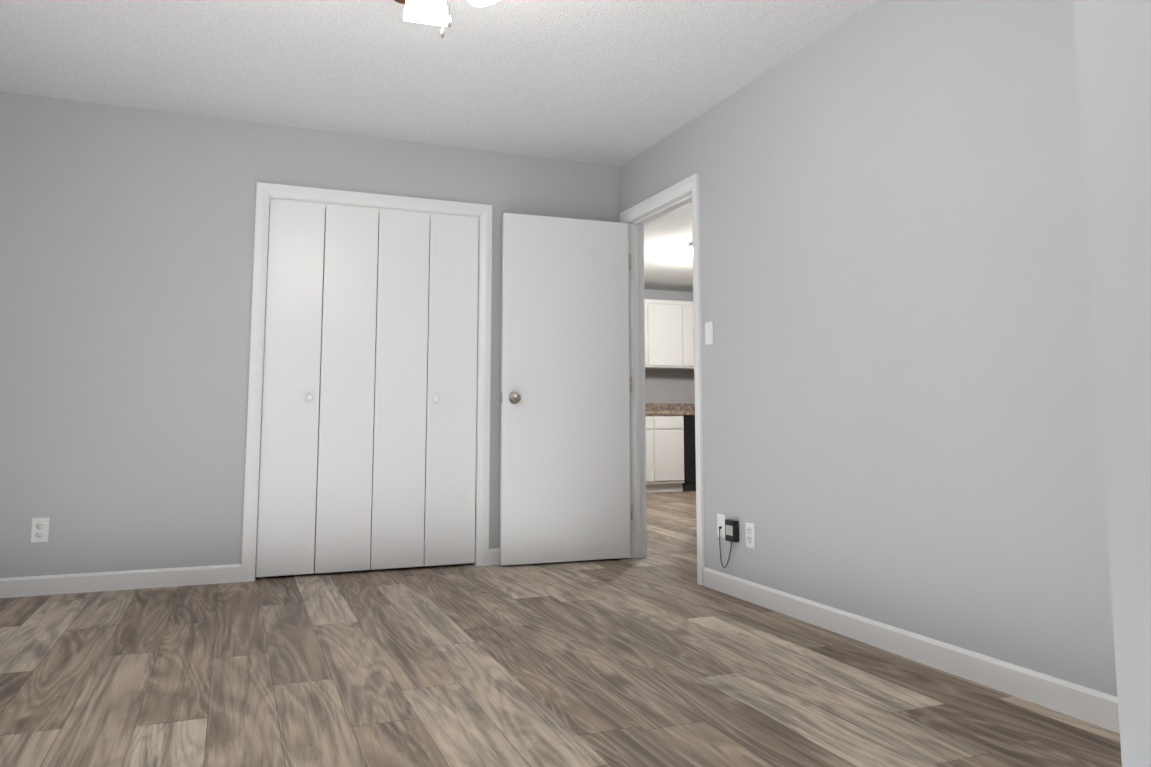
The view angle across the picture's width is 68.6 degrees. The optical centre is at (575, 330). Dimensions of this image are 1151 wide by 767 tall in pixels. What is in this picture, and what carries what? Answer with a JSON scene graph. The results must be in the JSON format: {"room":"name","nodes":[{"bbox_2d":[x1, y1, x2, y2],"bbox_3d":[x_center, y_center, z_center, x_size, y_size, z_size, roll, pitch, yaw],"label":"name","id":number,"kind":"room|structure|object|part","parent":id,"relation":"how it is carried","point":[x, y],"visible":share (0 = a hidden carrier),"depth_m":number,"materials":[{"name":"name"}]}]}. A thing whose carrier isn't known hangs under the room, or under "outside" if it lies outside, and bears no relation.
{"room":"empty bedroom","nodes":[
{"label":"empty bedroom","id":0,"kind":"room"},
{"bbox_2d":[0,91,619,577],"bbox_3d":[-1.361,0.101,4.683,3.505,2.440,0.115,2,-6,-22],"label":"wall","id":1,"kind":"structure","parent":0,"point":[126,257],"depth_m":4.30,"materials":[{"name":"grey paint"}]},
{"bbox_2d":[31,517,48,542],"bbox_3d":[-2.564,0.954,4.038,0.072,0.116,0.008,2,-6,-22],"label":"electrical outlet","id":2,"kind":"object","parent":1,"relation":"attached to","point":[39,529],"visible":1,"depth_m":4.04,"materials":[{"name":"white plastic"}]},
{"bbox_2d":[0,564,240,597],"bbox_3d":[-2.329,1.223,4.104,1.306,0.090,0.013,2,-6,-22],"label":"baseboard","id":3,"kind":"structure","parent":1,"relation":"attached to","point":[231,573],"depth_m":4.13,"materials":[{"name":"white wood"}]},
{"bbox_2d":[241,182,491,581],"bbox_3d":[-1.120,0.273,4.717,1.319,2.105,0.075,2,-6,-22],"label":"closet","id":4,"kind":"object","parent":1,"relation":"in","point":[394,447],"depth_m":4.70,"materials":[{"name":"white wood"}]},
{"bbox_2d":[254,196,480,580],"bbox_3d":[-1.136,0.301,4.753,1.225,2.058,0.117,2,-6,-22],"label":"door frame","id":5,"kind":"structure","parent":1,"relation":"attached to","point":[405,210],"depth_m":4.87,"materials":[{"name":"white wood"}]},
{"bbox_2d":[489,548,499,564],"bbox_3d":[-0.107,1.315,4.998,0.850,0.090,0.013,2,-6,-22],"label":"baseboard","id":6,"kind":"structure","parent":1,"relation":"attached to","point":[494,554],"depth_m":4.85,"materials":[{"name":"white wood"}]},
{"bbox_2d":[0,0,876,291],"bbox_3d":[1.133,-1.030,6.081,9.315,0.100,10.875,2,-6,-22],"label":"ceiling","id":7,"kind":"structure","parent":0,"point":[612,82],"depth_m":3.84,"materials":[{"name":"white paint"}]},
{"bbox_2d":[394,0,498,38],"bbox_3d":[-0.413,-1.081,2.468,1.022,0.544,0.996,2,-6,-22],"label":"fan","id":8,"kind":"object","parent":7,"relation":"hanging from","point":[432,12],"visible":1,"depth_m":2.51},
{"bbox_2d":[0,491,1121,766],"bbox_3d":[1.133,1.496,5.819,9.315,0.100,10.875,2,-6,-22],"label":"floor","id":9,"kind":"structure","parent":0,"point":[658,655],"depth_m":2.70,"materials":[{"name":"brown wood"}]},
{"bbox_2d":[646,415,656,492],"bbox_3d":[0.585,1.414,9.756,0.400,0.875,0.618,2,-6,-22],"label":"base cabinet","id":10,"kind":"object","parent":9,"relation":"on","point":[651,420],"depth_m":9.55,"materials":[{"name":"white wood"}]},
{"bbox_2d":[657,415,684,491],"bbox_3d":[0.956,1.430,9.905,0.400,0.875,0.618,2,-6,-22],"label":"base cabinet","id":11,"kind":"object","parent":9,"relation":"on","point":[670,428],"depth_m":9.64,"materials":[{"name":"white wood"}]},
{"bbox_2d":[645,411,694,414],"bbox_3d":[1.603,1.002,10.217,2.640,0.040,0.650,2,-6,-22],"label":"countertop","id":12,"kind":"structure","parent":11,"relation":"on","point":[646,412],"depth_m":9.66,"materials":[{"name":"brown stone"}]},
{"bbox_2d":[685,415,695,491],"bbox_3d":[1.433,1.449,10.085,0.600,0.875,0.600,2,-6,-22],"label":"dishwasher","id":13,"kind":"object","parent":9,"relation":"on","point":[690,452],"depth_m":9.72,"materials":[{"name":"black metal"}]},
{"bbox_2d":[644,289,692,301],"bbox_3d":[1.149,0.711,10.557,5.580,2.440,0.100,2,-6,-22],"label":"wall","id":14,"kind":"structure","parent":0,"point":[667,295],"depth_m":10.62,"materials":[{"name":"grey paint"}]},
{"bbox_2d":[645,299,648,366],"bbox_3d":[0.564,0.031,10.059,0.480,0.810,0.348,2,-6,-22],"label":"upper cabinet","id":15,"kind":"object","parent":14,"relation":"attached to","point":[646,300],"depth_m":9.99,"materials":[{"name":"white wood"}]},
{"bbox_2d":[645,299,684,370],"bbox_3d":[1.004,0.049,10.236,0.470,0.810,0.348,2,-6,-22],"label":"upper cabinet","id":16,"kind":"object","parent":14,"relation":"attached to","point":[666,317],"depth_m":10.09,"materials":[{"name":"white wood"}]},
{"bbox_2d":[645,403,694,410],"bbox_3d":[1.485,0.960,10.515,2.640,0.105,0.020,2,-6,-22],"label":"backsplash","id":17,"kind":"structure","parent":14,"relation":"attached to","point":[648,406],"depth_m":10.38,"materials":[{"name":"brown stone"}]},
{"bbox_2d":[685,301,693,370],"bbox_3d":[1.662,0.077,10.501,0.950,0.810,0.348,2,-6,-22],"label":"upper cabinet","id":18,"kind":"object","parent":14,"relation":"attached to","point":[689,315],"depth_m":10.20,"materials":[{"name":"white wood"}]},
{"bbox_2d":[745,522,754,548],"bbox_3d":[0.806,0.945,3.896,0.008,0.116,0.072,2,-6,-22],"label":"electrical outlet","id":19,"kind":"object","parent":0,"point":[750,535],"depth_m":3.89,"materials":[{"name":"white plastic"}]},
{"bbox_2d":[620,0,1116,696],"bbox_3d":[0.225,0.195,5.584,0.115,2.440,8.476,2,-6,-22],"label":"wall","id":20,"kind":"structure","parent":0,"point":[900,406],"depth_m":3.01,"materials":[{"name":"grey paint"}]},
{"bbox_2d":[500,213,631,565],"bbox_3d":[-0.044,0.330,5.014,0.809,2.033,0.044,2,-6,-20],"label":"door","id":21,"kind":"structure","parent":20,"relation":"in","point":[565,465],"depth_m":4.99,"materials":[{"name":"white wood"}]},
{"bbox_2d":[500,392,520,403],"bbox_3d":[-0.381,0.389,4.889,0.116,0.070,0.165,2,-6,-22],"label":"door knob","id":22,"kind":"object","parent":21,"relation":"attached to","point":[514,397],"depth_m":4.83,"materials":[{"name":"silver metal"}]},
{"bbox_3d":[0.336,0.329,5.136,0.012,1.618,0.012,2,-6,-20],"label":"door hinges","id":23,"kind":"part","parent":21,"relation":"part of","materials":[{"name":"white wood"}]},
{"bbox_2d":[620,173,704,585],"bbox_3d":[0.527,0.273,4.823,0.149,2.128,0.956,2,-6,-22],"label":"door frame","id":24,"kind":"structure","parent":20,"relation":"attached to","point":[637,397],"depth_m":5.11,"materials":[{"name":"white wood"}]},
{"bbox_2d":[705,321,712,344],"bbox_3d":[0.677,0.012,4.304,0.016,0.116,0.072,2,-6,-22],"label":"bedroom light switch","id":25,"kind":"object","parent":20,"relation":"attached to","point":[708,333],"visible":1,"depth_m":4.30,"materials":[{"name":"white plastic"}]},
{"bbox_2d":[717,513,724,537],"bbox_3d":[0.709,0.954,4.127,0.016,0.116,0.072,2,-6,-22],"label":"outlet plate","id":26,"kind":"object","parent":20,"relation":"attached to","point":[720,521],"visible":0.92,"depth_m":4.12,"materials":[{"name":"white plastic"}]},
{"bbox_2d":[719,519,738,567],"bbox_3d":[0.731,1.023,4.046,0.031,0.234,0.157,2,-6,-22],"label":"cord","id":27,"kind":"object","parent":20,"relation":"attached to","point":[731,530],"visible":0.98,"depth_m":4.00,"materials":[{"name":"black plastic"}]},
{"bbox_2d":[703,567,1119,733],"bbox_3d":[1.145,1.111,3.028,0.013,0.090,2.649,2,-6,-22],"label":"baseboard","id":28,"kind":"structure","parent":20,"relation":"attached to","point":[1091,706],"depth_m":2.82,"materials":[{"name":"white wood"}]},
{"bbox_2d":[1073,0,1150,766],"bbox_3d":[1.668,-0.267,1.135,0.795,2.440,1.499,2,-6,-22],"label":"wall","id":29,"kind":"structure","parent":0,"point":[1113,44],"depth_m":1.60,"materials":[{"name":"grey paint"}]}
]}

